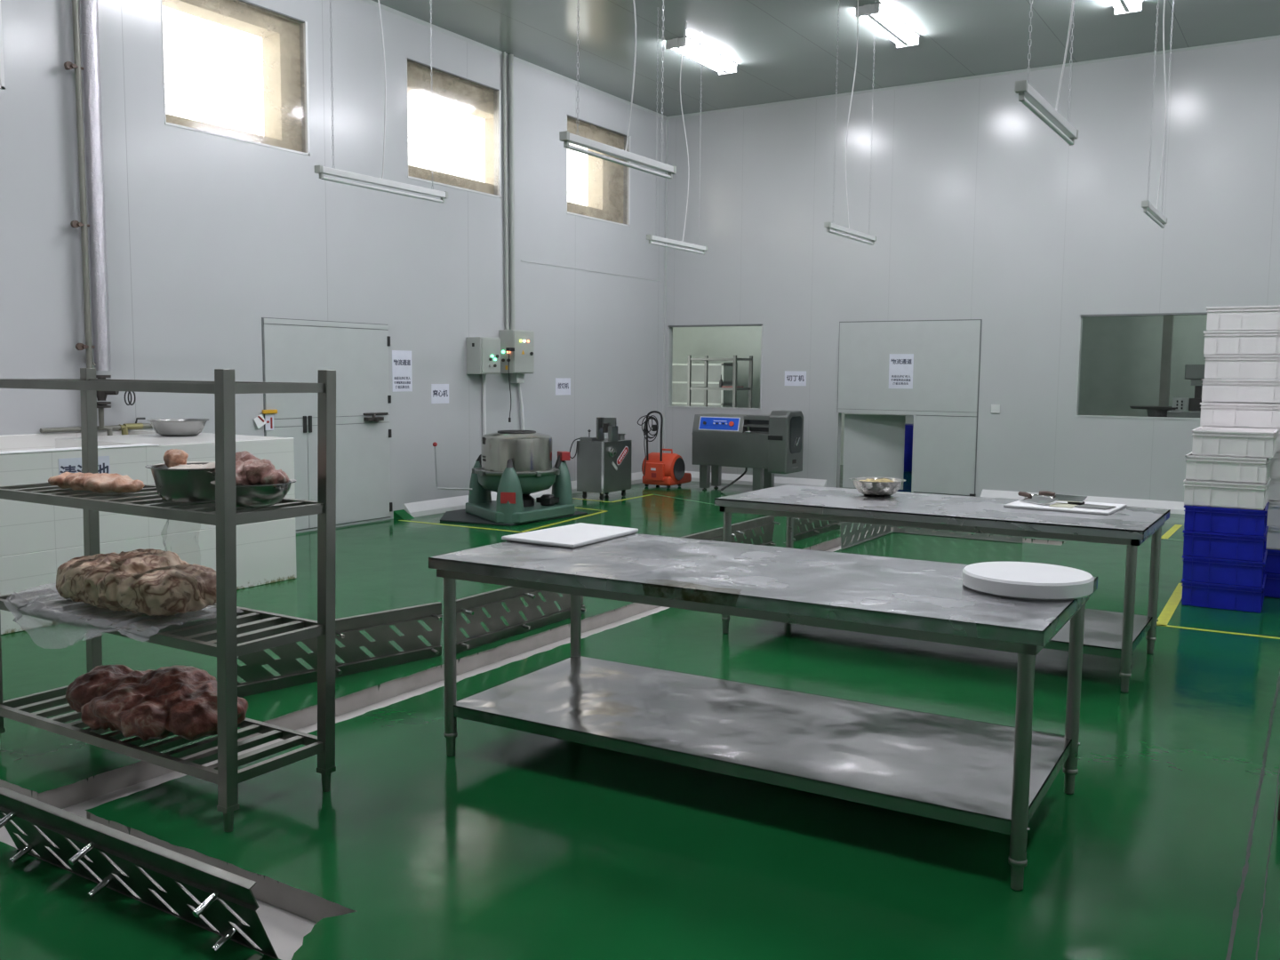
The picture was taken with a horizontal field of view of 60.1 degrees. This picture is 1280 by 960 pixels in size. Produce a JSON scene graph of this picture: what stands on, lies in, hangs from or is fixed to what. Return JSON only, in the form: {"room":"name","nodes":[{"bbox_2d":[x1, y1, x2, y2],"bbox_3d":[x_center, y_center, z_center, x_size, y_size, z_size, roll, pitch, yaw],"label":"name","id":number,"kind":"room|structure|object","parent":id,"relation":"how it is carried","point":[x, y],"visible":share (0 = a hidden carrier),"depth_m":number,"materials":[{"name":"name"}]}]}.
{"room":"factory floor","nodes":[
{"label":"factory floor","id":0,"kind":"room"},
{"bbox_2d":[0,0,666,533],"bbox_3d":[-4.112,-1.891,8.740,0.100,5.345,16.900,4,7,32],"label":"wall","id":1,"kind":"structure","parent":0,"point":[209,236],"depth_m":10.43,"materials":[{"name":"paint"}]},
{"bbox_2d":[64,0,95,367],"bbox_3d":[-4.216,-2.417,8.268,0.100,4.003,0.139,4,7,32],"label":"pipe","id":2,"kind":"object","parent":1,"relation":"attached to","point":[68,65],"visible":0.94,"depth_m":8.28,"materials":[{"name":"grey metal"}]},
{"bbox_2d":[80,0,111,379],"bbox_3d":[-4.129,-2.588,8.350,0.130,3.678,0.141,4,7,32],"label":"insulated pipe","id":3,"kind":"object","parent":1,"relation":"attached to","point":[89,8],"visible":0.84,"depth_m":8.35,"materials":[{"name":"silver metal"}]},
{"bbox_2d":[96,390,135,435],"bbox_3d":[-4.065,-0.504,8.594,0.322,0.515,0.161,-4,7,-41],"label":"valve","id":4,"kind":"object","parent":3,"relation":"attached to","point":[101,396],"visible":0.76,"depth_m":8.52,"materials":[{"name":"metal"}]},
{"bbox_2d":[160,0,310,155],"bbox_3d":[-3.457,-3.535,9.540,0.036,1.195,1.500,4,7,32],"label":"window","id":5,"kind":"structure","parent":1,"relation":"in","point":[224,12],"depth_m":9.83,"materials":[{"name":"glass"}]},
{"bbox_2d":[261,317,392,530],"bbox_3d":[-2.930,-0.533,10.600,0.105,1.965,1.565,4,7,32],"label":"door","id":6,"kind":"structure","parent":1,"relation":"in","point":[293,350],"depth_m":10.73,"materials":[{"name":"paint"}]},
{"bbox_2d":[392,350,412,391],"bbox_3d":[-2.452,-1.123,11.400,0.003,0.422,0.285,4,7,32],"label":"paper sign","id":7,"kind":"object","parent":1,"relation":"attached to","point":[402,372],"visible":1,"depth_m":11.40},
{"bbox_2d":[431,384,448,403],"bbox_3d":[-2.151,-0.929,11.907,0.003,0.210,0.280,4,7,32],"label":"paper sign","id":8,"kind":"object","parent":1,"relation":"attached to","point":[439,392],"visible":1,"depth_m":11.90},
{"bbox_2d":[406,57,501,198],"bbox_3d":[-1.985,-3.742,11.889,0.036,1.190,1.500,4,7,32],"label":"window","id":9,"kind":"structure","parent":1,"relation":"in","point":[499,92],"depth_m":12.20,"materials":[{"name":"glass"}]},
{"bbox_2d":[466,336,500,374],"bbox_3d":[-1.735,-1.382,12.311,0.229,0.405,0.348,4,7,32],"label":"control box","id":10,"kind":"object","parent":1,"relation":"attached to","point":[483,353],"visible":1,"depth_m":12.20,"materials":[{"name":"metal"}]},
{"bbox_2d":[502,51,509,329],"bbox_3d":[-1.530,-3.269,12.594,0.040,3.096,0.080,4,7,32],"label":"conduit","id":11,"kind":"object","parent":1,"relation":"attached to","point":[503,52],"visible":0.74,"depth_m":12.57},
{"bbox_2d":[508,54,515,329],"bbox_3d":[-1.468,-3.276,12.673,0.056,3.096,0.076,4,7,32],"label":"conduit","id":12,"kind":"object","parent":1,"relation":"attached to","point":[510,56],"visible":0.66,"depth_m":12.65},
{"bbox_2d":[498,329,534,383],"bbox_3d":[-1.425,-1.426,12.795,0.239,0.605,0.394,4,7,32],"label":"control box","id":13,"kind":"object","parent":1,"relation":"attached to","point":[521,360],"visible":0.95,"depth_m":12.69,"materials":[{"name":"grey"}]},
{"bbox_2d":[403,472,643,517],"bbox_3d":[-1.024,0.115,13.747,0.100,0.140,5.280,4,7,32],"label":"baseboard","id":14,"kind":"structure","parent":1,"relation":"attached to","point":[426,508],"depth_m":12.03,"materials":[{"name":"white plastic"}]},
{"bbox_2d":[566,114,630,226],"bbox_3d":[-0.531,-3.942,14.209,0.036,1.185,1.450,4,7,32],"label":"window","id":15,"kind":"structure","parent":1,"relation":"in","point":[594,125],"depth_m":14.49,"materials":[{"name":"glass"}]},
{"bbox_2d":[360,0,1279,119],"bbox_3d":[0.511,-4.116,5.637,10.750,0.035,16.700,4,7,32],"label":"trim","id":16,"kind":"structure","parent":1,"relation":"attached to","point":[370,2],"depth_m":12.92,"materials":[{"name":"paint"}]},
{"bbox_2d":[161,0,623,223],"bbox_3d":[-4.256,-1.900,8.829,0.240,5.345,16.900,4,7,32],"label":"window frames","id":17,"kind":"structure","parent":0,"point":[281,49],"depth_m":10.23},
{"bbox_2d":[0,539,857,959],"bbox_3d":[0.119,0.900,7.413,3.524,0.001,8.874,4,7,32],"label":"drainage channel","id":18,"kind":"structure","parent":0,"point":[285,931],"depth_m":4.13,"materials":[{"name":"metal"}]},
{"bbox_2d":[0,526,1066,922],"bbox_3d":[0.119,0.856,7.409,3.524,0.089,8.874,4,7,32],"label":"trim","id":19,"kind":"structure","parent":18,"relation":"attached to","point":[313,908],"depth_m":4.36,"materials":[{"name":"metal"}]},
{"bbox_2d":[0,480,1279,959],"bbox_3d":[0.480,0.935,6.148,10.850,0.001,16.850,4,7,32],"label":"floor","id":20,"kind":"structure","parent":0,"point":[515,844],"depth_m":3.85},
{"bbox_2d":[0,785,278,959],"bbox_3d":[-1.483,1.123,3.138,1.220,0.287,0.180,4,7,32],"label":"drain cover","id":21,"kind":"object","parent":20,"relation":"on","point":[208,884],"visible":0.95,"depth_m":3.08,"materials":[{"name":"metal"}]},
{"bbox_2d":[0,429,296,634],"bbox_3d":[-5.029,0.408,5.707,1.804,1.036,6.650,4,7,32],"label":"tank","id":22,"kind":"object","parent":20,"relation":"on","point":[36,539],"visible":0.55,"depth_m":6.97,"materials":[{"name":"white tile"}]},
{"bbox_2d":[58,456,110,474],"bbox_3d":[-3.345,-0.045,6.663,0.003,0.185,0.320,4,7,32],"label":"paper sign","id":23,"kind":"object","parent":22,"relation":"attached to","point":[72,465],"visible":0.39,"depth_m":6.62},
{"bbox_2d":[40,417,152,434],"bbox_3d":[-4.196,-0.385,8.588,0.052,0.179,0.921,4,7,32],"label":"water tap","id":24,"kind":"object","parent":22,"relation":"attached to","point":[124,428],"visible":0.82,"depth_m":8.71,"materials":[{"name":"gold metal"}]},
{"bbox_2d":[146,418,208,436],"bbox_3d":[-3.392,-0.386,8.130,0.424,0.117,0.424,4,7,32],"label":"steel bowl","id":25,"kind":"object","parent":22,"relation":"on","point":[162,427],"visible":1,"depth_m":8.00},
{"bbox_2d":[0,368,335,831],"bbox_3d":[-1.827,0.347,4.126,1.510,1.519,0.469,4,7,32],"label":"storage rack","id":26,"kind":"object","parent":20,"relation":"on","point":[231,620],"visible":0.74,"depth_m":3.90,"materials":[{"name":"metal"}]},
{"bbox_2d":[48,472,144,493],"bbox_3d":[-2.074,0.004,4.203,0.466,0.069,0.160,4,7,32],"label":"meat","id":27,"kind":"object","parent":26,"relation":"on","point":[103,482],"visible":1,"depth_m":4.12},
{"bbox_2d":[8,594,216,633],"bbox_3d":[-1.982,0.512,4.138,0.980,0.175,0.428,4,7,32],"label":"plastic bag","id":28,"kind":"object","parent":26,"relation":"on","point":[184,619],"visible":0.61,"depth_m":3.96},
{"bbox_2d":[56,548,215,615],"bbox_3d":[-1.863,0.364,4.115,0.721,0.201,0.357,4,7,34],"label":"meat","id":29,"kind":"object","parent":28,"relation":"on","point":[149,581],"visible":0.98,"depth_m":3.96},
{"bbox_2d":[65,664,247,741],"bbox_3d":[-1.829,0.809,4.146,0.803,0.203,0.436,4,7,32],"label":"meat","id":30,"kind":"object","parent":26,"relation":"on","point":[180,700],"visible":0.94,"depth_m":4.02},
{"bbox_2d":[0,586,323,656],"bbox_3d":[-1.833,0.504,4.144,1.445,0.035,0.444,4,7,32],"label":"shelf","id":31,"kind":"object","parent":26,"relation":"attached to","point":[195,636],"depth_m":3.96,"materials":[{"name":"metal"}]},
{"bbox_2d":[0,685,323,783],"bbox_3d":[-1.848,0.931,4.192,1.445,0.035,0.444,4,7,32],"label":"shelf","id":32,"kind":"object","parent":26,"relation":"attached to","point":[19,709],"depth_m":3.99,"materials":[{"name":"metal"}]},
{"bbox_2d":[0,482,324,525],"bbox_3d":[-1.818,0.072,4.095,1.445,0.035,0.444,4,7,32],"label":"shelf","id":33,"kind":"object","parent":26,"relation":"attached to","point":[147,502],"depth_m":3.87,"materials":[{"name":"metal"}]},
{"bbox_2d":[144,461,215,502],"bbox_3d":[-1.593,0.006,3.959,0.324,0.120,0.324,4,7,32],"label":"basin","id":34,"kind":"object","parent":26,"relation":"on","point":[191,484],"visible":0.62,"depth_m":3.84,"materials":[{"name":"metal"}]},
{"bbox_2d":[168,462,215,469],"bbox_3d":[-1.580,-0.030,3.945,0.242,0.071,0.204,4,7,32],"label":"pile","id":35,"kind":"object","parent":34,"relation":"in","point":[212,465],"visible":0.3,"depth_m":3.92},
{"bbox_2d":[163,448,188,468],"bbox_3d":[-1.676,-0.076,3.993,0.094,0.073,0.072,4,7,32],"label":"meat","id":36,"kind":"object","parent":35,"relation":"on","point":[172,458],"visible":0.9,"depth_m":3.97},
{"bbox_2d":[210,478,296,507],"bbox_3d":[-1.318,0.045,3.779,0.278,0.082,0.278,4,7,32],"label":"bowl","id":37,"kind":"object","parent":26,"relation":"on","point":[246,496],"visible":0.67,"depth_m":3.69,"materials":[{"name":"metal"}]},
{"bbox_2d":[235,450,289,487],"bbox_3d":[-1.329,-0.030,3.778,0.305,0.131,0.197,4,7,32],"label":"meat","id":38,"kind":"object","parent":37,"relation":"in","point":[250,470],"visible":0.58,"depth_m":3.70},
{"bbox_2d":[237,601,442,697],"bbox_3d":[-1.480,0.837,5.473,1.220,0.294,0.125,-5,8,-45],"label":"drain cover","id":39,"kind":"object","parent":20,"relation":"on","point":[258,679],"visible":0.67,"depth_m":5.56,"materials":[{"name":"metal"}]},
{"bbox_2d":[440,508,588,526],"bbox_3d":[-1.446,0.370,11.691,1.280,0.018,1.439,4,7,32],"label":"rubber mat","id":40,"kind":"object","parent":20,"relation":"on","point":[460,516],"visible":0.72,"depth_m":11.31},
{"bbox_2d":[432,430,575,523],"bbox_3d":[-1.386,-0.068,11.510,1.060,0.889,1.272,4,7,32],"label":"centrifuge","id":41,"kind":"object","parent":40,"relation":"on","point":[515,465],"visible":1,"depth_m":11.23,"materials":[{"name":"green metal"}]},
{"bbox_2d":[456,586,586,653],"bbox_3d":[-0.655,0.749,6.458,0.125,0.294,1.220,4,7,32],"label":"drain cover","id":42,"kind":"object","parent":20,"relation":"on","point":[470,606],"visible":0.71,"depth_m":6.31,"materials":[{"name":"metal"}]},
{"bbox_2d":[569,416,631,499],"bbox_3d":[-0.458,-0.276,13.464,0.527,0.978,0.658,4,7,32],"label":"cutter","id":43,"kind":"object","parent":20,"relation":"on","point":[604,465],"visible":0.98,"depth_m":13.27,"materials":[{"name":"metal"}]},
{"bbox_2d":[596,416,618,441],"bbox_3d":[-0.395,-0.612,13.321,0.230,0.280,0.140,4,7,32],"label":"hood","id":44,"kind":"object","parent":43,"relation":"attached to","point":[604,425],"depth_m":13.29,"materials":[{"name":"metal"}]},
{"bbox_2d":[637,410,691,487],"bbox_3d":[0.327,-0.424,14.853,0.513,1.022,0.657,4,7,32],"label":"blower","id":45,"kind":"object","parent":20,"relation":"on","point":[658,468],"visible":1,"depth_m":14.65,"materials":[{"name":"orange plastic"}]},
{"bbox_2d":[680,527,735,541],"bbox_3d":[0.424,0.565,8.452,0.125,0.294,1.200,4,7,32],"label":"drain cover","id":46,"kind":"object","parent":20,"relation":"on","point":[716,534],"visible":0.06,"depth_m":8.68,"materials":[{"name":"metal"}]},
{"bbox_2d":[691,409,803,490],"bbox_3d":[1.368,-0.380,14.300,1.438,1.059,0.535,4,7,32],"label":"machine","id":47,"kind":"object","parent":20,"relation":"on","point":[772,444],"visible":0.9,"depth_m":14.07,"materials":[{"name":"metal"}]},
{"bbox_2d":[692,413,747,432],"bbox_3d":[1.118,-0.744,14.433,0.730,0.215,0.478,4,7,32],"label":"control panel","id":48,"kind":"object","parent":47,"relation":"attached to","point":[708,422],"depth_m":14.24,"materials":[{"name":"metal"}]},
{"bbox_2d":[731,515,780,545],"bbox_3d":[0.970,0.484,9.340,0.125,0.294,0.830,4,7,32],"label":"drain cover","id":49,"kind":"object","parent":20,"relation":"on","point":[767,523],"visible":0.65,"depth_m":9.40,"materials":[{"name":"metal"}]},
{"bbox_2d":[428,533,1097,890],"bbox_3d":[0.414,0.723,4.185,2.286,0.799,1.006,4,6,30],"label":"work table","id":50,"kind":"object","parent":20,"relation":"on","point":[992,777],"visible":0.95,"depth_m":3.97,"materials":[{"name":"metal"}]},
{"bbox_2d":[501,522,638,548],"bbox_3d":[-0.290,0.240,4.863,0.384,0.018,0.560,4,7,32],"label":"cutting board","id":51,"kind":"object","parent":50,"relation":"on","point":[571,536],"visible":1,"depth_m":4.78,"materials":[{"name":"plastic"}]},
{"bbox_2d":[453,656,1071,834],"bbox_3d":[0.412,0.935,4.205,2.186,0.045,0.906,4,6,30],"label":"shelf","id":52,"kind":"object","parent":50,"relation":"attached to","point":[955,770],"depth_m":4.03,"materials":[{"name":"metal"}]},
{"bbox_2d":[962,561,1094,600],"bbox_3d":[1.317,0.340,3.764,0.422,0.058,0.422,4,7,32],"label":"chopping block","id":53,"kind":"object","parent":50,"relation":"on","point":[1026,580],"visible":1,"depth_m":3.64,"materials":[{"name":"plastic"}]},
{"bbox_2d":[783,517,840,543],"bbox_3d":[1.677,0.382,10.449,0.125,0.294,1.250,4,7,32],"label":"drain cover","id":54,"kind":"object","parent":20,"relation":"on","point":[804,533],"visible":0.38,"depth_m":10.38,"materials":[{"name":"metal"}]},
{"bbox_2d":[839,521,893,549],"bbox_3d":[2.082,0.414,10.169,0.069,0.290,1.280,4,7,32],"label":"drain cover","id":55,"kind":"object","parent":20,"relation":"on","point":[862,530],"visible":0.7,"depth_m":9.99,"materials":[{"name":"metal"}]},
{"bbox_2d":[714,484,1170,692],"bbox_3d":[1.665,0.531,6.269,2.286,0.799,1.006,4,7,32],"label":"work table","id":56,"kind":"object","parent":20,"relation":"on","point":[1106,633],"visible":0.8,"depth_m":5.88,"materials":[{"name":"metal"}]},
{"bbox_2d":[848,476,905,495],"bbox_3d":[1.425,0.043,6.640,0.334,0.094,0.334,4,7,32],"label":"mixing bowl","id":57,"kind":"object","parent":56,"relation":"on","point":[866,488],"visible":0.99,"depth_m":6.54,"materials":[{"name":"metal"}]},
{"bbox_2d":[1003,499,1126,515],"bbox_3d":[2.358,0.143,6.117,0.551,0.015,0.471,5,7,36],"label":"cutting board","id":58,"kind":"object","parent":56,"relation":"on","point":[1018,504],"visible":0.74,"depth_m":5.99,"materials":[{"name":"plastic"}]},
{"bbox_2d":[1043,608,1152,658],"bbox_3d":[1.663,0.743,6.290,2.186,0.045,0.906,4,7,32],"label":"shelf","id":59,"kind":"object","parent":56,"relation":"attached to","point":[1103,629],"depth_m":5.66,"materials":[{"name":"metal"}]},
{"bbox_2d":[893,526,1023,543],"bbox_3d":[2.983,0.398,10.413,1.220,0.290,0.069,4,7,32],"label":"drain cover","id":60,"kind":"object","parent":20,"relation":"on","point":[904,530],"visible":0.27,"depth_m":10.39,"materials":[{"name":"metal"}]},
{"bbox_2d":[1156,583,1182,626],"bbox_3d":[3.614,0.831,7.494,0.105,0.001,1.641,4,7,32],"label":"trim","id":61,"kind":"structure","parent":20,"relation":"on","point":[1172,603],"depth_m":7.36,"materials":[{"name":"yellow paint"}]},
{"bbox_2d":[1181,574,1266,613],"bbox_3d":[3.981,0.745,7.540,0.483,0.164,0.608,4,6,31],"label":"crate","id":62,"kind":"object","parent":20,"relation":"on","point":[1228,596],"visible":0.77,"depth_m":7.29,"materials":[{"name":"blue plastic"}]},
{"bbox_2d":[1182,550,1267,587],"bbox_3d":[3.980,0.578,7.525,0.483,0.164,0.608,4,6,31],"label":"crate","id":63,"kind":"object","parent":62,"relation":"on","point":[1212,570],"visible":0.79,"depth_m":7.27,"materials":[{"name":"blue plastic"}]},
{"bbox_2d":[1182,526,1268,561],"bbox_3d":[3.978,0.410,7.511,0.483,0.164,0.608,4,6,31],"label":"crate","id":64,"kind":"object","parent":63,"relation":"on","point":[1206,544],"visible":0.78,"depth_m":7.26,"materials":[{"name":"blue plastic"}]},
{"bbox_2d":[1184,502,1269,535],"bbox_3d":[3.977,0.243,7.497,0.483,0.164,0.608,4,6,30],"label":"crate","id":65,"kind":"object","parent":64,"relation":"on","point":[1198,518],"visible":0.87,"depth_m":7.24,"materials":[{"name":"blue plastic"}]},
{"bbox_2d":[1183,477,1271,510],"bbox_3d":[3.974,0.076,7.483,0.483,0.164,0.608,4,7,32],"label":"crate","id":66,"kind":"object","parent":65,"relation":"on","point":[1204,493],"visible":0.87,"depth_m":7.24,"materials":[{"name":"white plastic"}]},
{"bbox_2d":[1184,451,1271,484],"bbox_3d":[3.976,-0.092,7.467,0.483,0.164,0.608,4,6,31],"label":"crate","id":67,"kind":"object","parent":66,"relation":"on","point":[1199,468],"visible":0.77,"depth_m":7.22,"materials":[{"name":"white plastic"}]},
{"bbox_2d":[1191,426,1279,458],"bbox_3d":[4.003,-0.257,7.435,0.483,0.164,0.608,4,6,31],"label":"crate","id":68,"kind":"object","parent":67,"relation":"on","point":[1209,441],"visible":1,"depth_m":7.20,"materials":[{"name":"white plastic"}]},
{"bbox_2d":[1225,668,1279,959],"bbox_3d":[2.777,1.078,4.869,0.022,0.001,8.000,4,7,32],"label":"trim","id":69,"kind":"structure","parent":20,"relation":"on","point":[1236,913],"depth_m":3.65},
{"bbox_2d":[1264,572,1279,598],"bbox_3d":[4.364,0.707,7.971,0.668,0.164,0.468,4,7,32],"label":"crate","id":70,"kind":"object","parent":20,"relation":"on","point":[1272,583],"visible":0.02,"depth_m":7.69,"materials":[{"name":"blue plastic"}]},
{"bbox_2d":[1264,548,1279,574],"bbox_3d":[4.369,0.540,7.953,0.668,0.164,0.468,4,7,32],"label":"crate","id":71,"kind":"object","parent":70,"relation":"on","point":[1273,556],"visible":0.02,"depth_m":7.67,"materials":[{"name":"blue plastic"}]},
{"bbox_2d":[1265,524,1279,550],"bbox_3d":[4.362,0.372,7.942,0.668,0.164,0.468,4,7,32],"label":"crate","id":72,"kind":"object","parent":71,"relation":"on","point":[1273,536],"visible":0.02,"depth_m":7.66,"materials":[{"name":"white plastic"}]},
{"bbox_2d":[1266,500,1279,525],"bbox_3d":[4.371,0.205,7.921,0.668,0.164,0.468,4,7,32],"label":"crate","id":73,"kind":"object","parent":72,"relation":"on","point":[1274,507],"visible":0.02,"depth_m":7.65,"materials":[{"name":"white plastic"}]},
{"bbox_2d":[1268,476,1279,501],"bbox_3d":[4.371,0.038,7.906,0.668,0.164,0.468,4,7,32],"label":"crate","id":74,"kind":"object","parent":73,"relation":"on","point":[1274,495],"visible":0.03,"depth_m":7.64,"materials":[{"name":"white plastic"}]},
{"bbox_2d":[1269,452,1279,477],"bbox_3d":[4.367,-0.130,7.893,0.668,0.164,0.468,4,6,31],"label":"crate","id":75,"kind":"object","parent":74,"relation":"on","point":[1275,463],"visible":0.02,"depth_m":7.62,"materials":[{"name":"white plastic"}]},
{"bbox_2d":[1200,425,1279,452],"bbox_3d":[4.377,-0.296,7.871,0.668,0.164,0.468,4,7,32],"label":"crate","id":76,"kind":"object","parent":75,"relation":"on","point":[1278,432],"visible":0.16,"depth_m":7.61,"materials":[{"name":"white plastic"}]},
{"bbox_2d":[1200,402,1279,428],"bbox_3d":[4.372,-0.464,7.859,0.668,0.164,0.468,4,7,32],"label":"crate","id":77,"kind":"object","parent":76,"relation":"on","point":[1212,414],"visible":0.95,"depth_m":7.71,"materials":[{"name":"white plastic"}]},
{"bbox_2d":[1201,378,1279,403],"bbox_3d":[4.373,-0.631,7.843,0.668,0.164,0.468,4,6,31],"label":"crate","id":78,"kind":"object","parent":77,"relation":"on","point":[1214,390],"visible":1,"depth_m":7.70,"materials":[{"name":"white plastic"}]},
{"bbox_2d":[1204,354,1279,378],"bbox_3d":[4.382,-0.798,7.822,0.668,0.164,0.468,4,7,32],"label":"crate","id":79,"kind":"object","parent":78,"relation":"on","point":[1217,366],"visible":1,"depth_m":7.68,"materials":[{"name":"white plastic"}]},
{"bbox_2d":[1203,329,1279,354],"bbox_3d":[4.374,-0.966,7.812,0.668,0.164,0.468,4,7,32],"label":"crate","id":80,"kind":"object","parent":79,"relation":"on","point":[1216,342],"visible":0.91,"depth_m":7.67,"materials":[{"name":"white plastic"}]},
{"bbox_2d":[1206,304,1279,330],"bbox_3d":[4.381,-1.132,7.793,0.668,0.164,0.468,4,7,32],"label":"crate","id":81,"kind":"object","parent":80,"relation":"on","point":[1239,317],"visible":0.85,"depth_m":7.66,"materials":[{"name":"white plastic"}]},
{"bbox_2d":[672,326,913,464],"bbox_3d":[3.370,-1.731,18.625,7.300,2.950,0.100,4,7,32],"label":"wall","id":82,"kind":"structure","parent":0,"point":[712,341],"depth_m":19.60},
{"bbox_2d":[372,0,1279,116],"bbox_3d":[0.333,-4.180,5.684,11.310,0.080,16.800,4,7,32],"label":"ceiling","id":83,"kind":"structure","parent":0,"point":[782,50],"depth_m":11.72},
{"bbox_2d":[314,0,447,202],"bbox_3d":[-1.811,-3.214,7.827,0.062,2.303,1.268,4,7,32],"label":"batten","id":84,"kind":"object","parent":83,"relation":"hanging from","point":[322,170],"visible":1,"depth_m":7.84,"materials":[{"name":"white metal"}]},
{"bbox_2d":[559,0,676,178],"bbox_3d":[-0.093,-3.091,6.707,0.092,2.303,1.239,4,7,33],"label":"batten","id":85,"kind":"object","parent":83,"relation":"hanging from","point":[566,137],"visible":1,"depth_m":6.78,"materials":[{"name":"white metal"}]},
{"bbox_2d":[646,10,707,254],"bbox_3d":[0.411,-3.536,11.347,0.091,2.303,1.179,4,7,33],"label":"batten","id":86,"kind":"object","parent":83,"relation":"hanging from","point":[650,237],"visible":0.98,"depth_m":11.40,"materials":[{"name":"white metal"}]},
{"bbox_2d":[665,36,737,75],"bbox_3d":[0.705,-4.738,12.384,0.260,0.094,1.240,4,7,32],"label":"ceiling lamp","id":87,"kind":"object","parent":83,"relation":"attached to","point":[711,59],"visible":0.99,"depth_m":12.30,"materials":[{"name":"white plastic"}]},
{"bbox_2d":[824,0,876,245],"bbox_3d":[2.003,-3.425,10.341,0.076,2.303,1.208,4,7,32],"label":"batten","id":88,"kind":"object","parent":83,"relation":"hanging from","point":[829,226],"visible":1,"depth_m":10.29,"materials":[{"name":"white metal"}]},
{"bbox_2d":[855,2,919,47],"bbox_3d":[2.528,-4.613,11.252,0.260,0.094,1.240,4,7,32],"label":"ceiling lamp","id":89,"kind":"object","parent":83,"relation":"attached to","point":[888,23],"visible":0.99,"depth_m":11.18,"materials":[{"name":"white plastic"}]},
{"bbox_2d":[1014,0,1078,145],"bbox_3d":[2.104,-2.958,5.537,0.106,2.303,1.229,4,7,34],"label":"batten","id":90,"kind":"object","parent":83,"relation":"hanging from","point":[1028,96],"visible":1,"depth_m":5.62,"materials":[{"name":"white plastic"}]},
{"bbox_2d":[1110,0,1143,15],"bbox_3d":[4.369,-4.486,10.110,0.260,0.094,1.240,4,7,32],"label":"ceiling lamp","id":91,"kind":"object","parent":83,"relation":"attached to","point":[1121,6],"visible":1,"depth_m":10.55,"materials":[{"name":"white plastic"}]},
{"bbox_2d":[1141,0,1174,228],"bbox_3d":[4.229,-3.270,8.947,0.062,2.303,1.128,4,7,32],"label":"batten","id":92,"kind":"object","parent":83,"relation":"hanging from","point":[1148,209],"visible":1,"depth_m":9.01,"materials":[{"name":"white plastic"}]},
{"bbox_2d":[840,464,911,492],"bbox_3d":[4.910,0.091,15.516,13.200,0.050,3.800,4,7,32],"label":"floor","id":93,"kind":"structure","parent":0,"point":[907,476],"depth_m":15.81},
{"bbox_2d":[672,362,737,407],"bbox_3d":[0.905,-1.143,18.803,1.400,1.699,0.500,4,7,32],"label":"cabinet","id":94,"kind":"object","parent":93,"relation":"on","point":[716,398],"visible":0.28,"depth_m":18.42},
{"bbox_2d":[687,355,752,407],"bbox_3d":[1.254,-1.058,17.438,0.844,1.799,0.594,4,7,32],"label":"wire rack","id":95,"kind":"object","parent":93,"relation":"on","point":[734,388],"visible":0.45,"depth_m":17.35,"materials":[{"name":"metal"}]},
{"bbox_2d":[904,424,913,471],"bbox_3d":[4.311,-0.517,17.636,0.600,0.739,0.600,4,7,32],"label":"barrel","id":96,"kind":"object","parent":93,"relation":"on","point":[908,428],"visible":0.31,"depth_m":17.36,"materials":[{"name":"plastic"}]},
{"bbox_2d":[1158,315,1173,406],"bbox_3d":[6.867,-1.272,14.461,0.110,2.899,0.100,4,7,32],"label":"steel column","id":97,"kind":"structure","parent":93,"relation":"on","point":[1168,320],"depth_m":14.39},
{"bbox_2d":[1129,364,1205,417],"bbox_3d":[6.651,-0.572,13.536,1.240,1.679,0.680,4,7,32],"label":"machine","id":98,"kind":"object","parent":93,"relation":"on","point":[1181,407],"visible":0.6,"depth_m":13.34,"materials":[{"name":"metal"}]},
{"bbox_2d":[664,38,1279,502],"bbox_3d":[4.939,-2.223,12.978,10.950,5.345,0.100,4,7,32],"label":"wall","id":99,"kind":"structure","parent":0,"point":[980,209],"depth_m":13.26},
{"bbox_2d":[662,120,668,452],"bbox_3d":[0.359,-2.581,15.741,0.030,4.945,0.030,4,7,32],"label":"trim","id":100,"kind":"structure","parent":99,"relation":"attached to","point":[667,121],"depth_m":15.73,"materials":[{"name":"paint"}]},
{"bbox_2d":[666,323,762,409],"bbox_3d":[1.053,-1.584,15.470,1.490,1.165,0.106,4,7,32],"label":"window","id":101,"kind":"structure","parent":99,"relation":"in","point":[669,327],"depth_m":15.70,"materials":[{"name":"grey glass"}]},
{"bbox_2d":[834,319,982,496],"bbox_3d":[3.449,-0.922,14.150,1.840,2.205,0.400,4,7,32],"label":"door","id":102,"kind":"structure","parent":99,"relation":"in","point":[942,400],"depth_m":13.94,"materials":[{"name":"paint"}]},
{"bbox_2d":[888,353,913,388],"bbox_3d":[3.305,-1.376,13.998,0.315,0.435,0.003,4,7,32],"label":"paper sign","id":103,"kind":"object","parent":102,"relation":"attached to","point":[900,365],"visible":1,"depth_m":13.99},
{"bbox_2d":[684,471,1184,514],"bbox_3d":[4.864,0.231,13.131,10.750,0.130,0.100,4,7,32],"label":"baseboard","id":104,"kind":"structure","parent":99,"relation":"attached to","point":[1175,507],"depth_m":13.42,"materials":[{"name":"white plastic"}]},
{"bbox_2d":[1074,312,1207,420],"bbox_3d":[5.771,-1.288,12.538,1.525,1.185,0.106,4,7,32],"label":"window","id":105,"kind":"structure","parent":99,"relation":"in","point":[1081,316],"depth_m":12.75,"materials":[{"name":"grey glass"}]},
{"bbox_2d":[1078,314,1207,416],"bbox_3d":[8.480,-1.265,14.278,6.000,2.950,0.100,4,7,32],"label":"wall","id":106,"kind":"structure","parent":0,"point":[1120,370],"depth_m":15.25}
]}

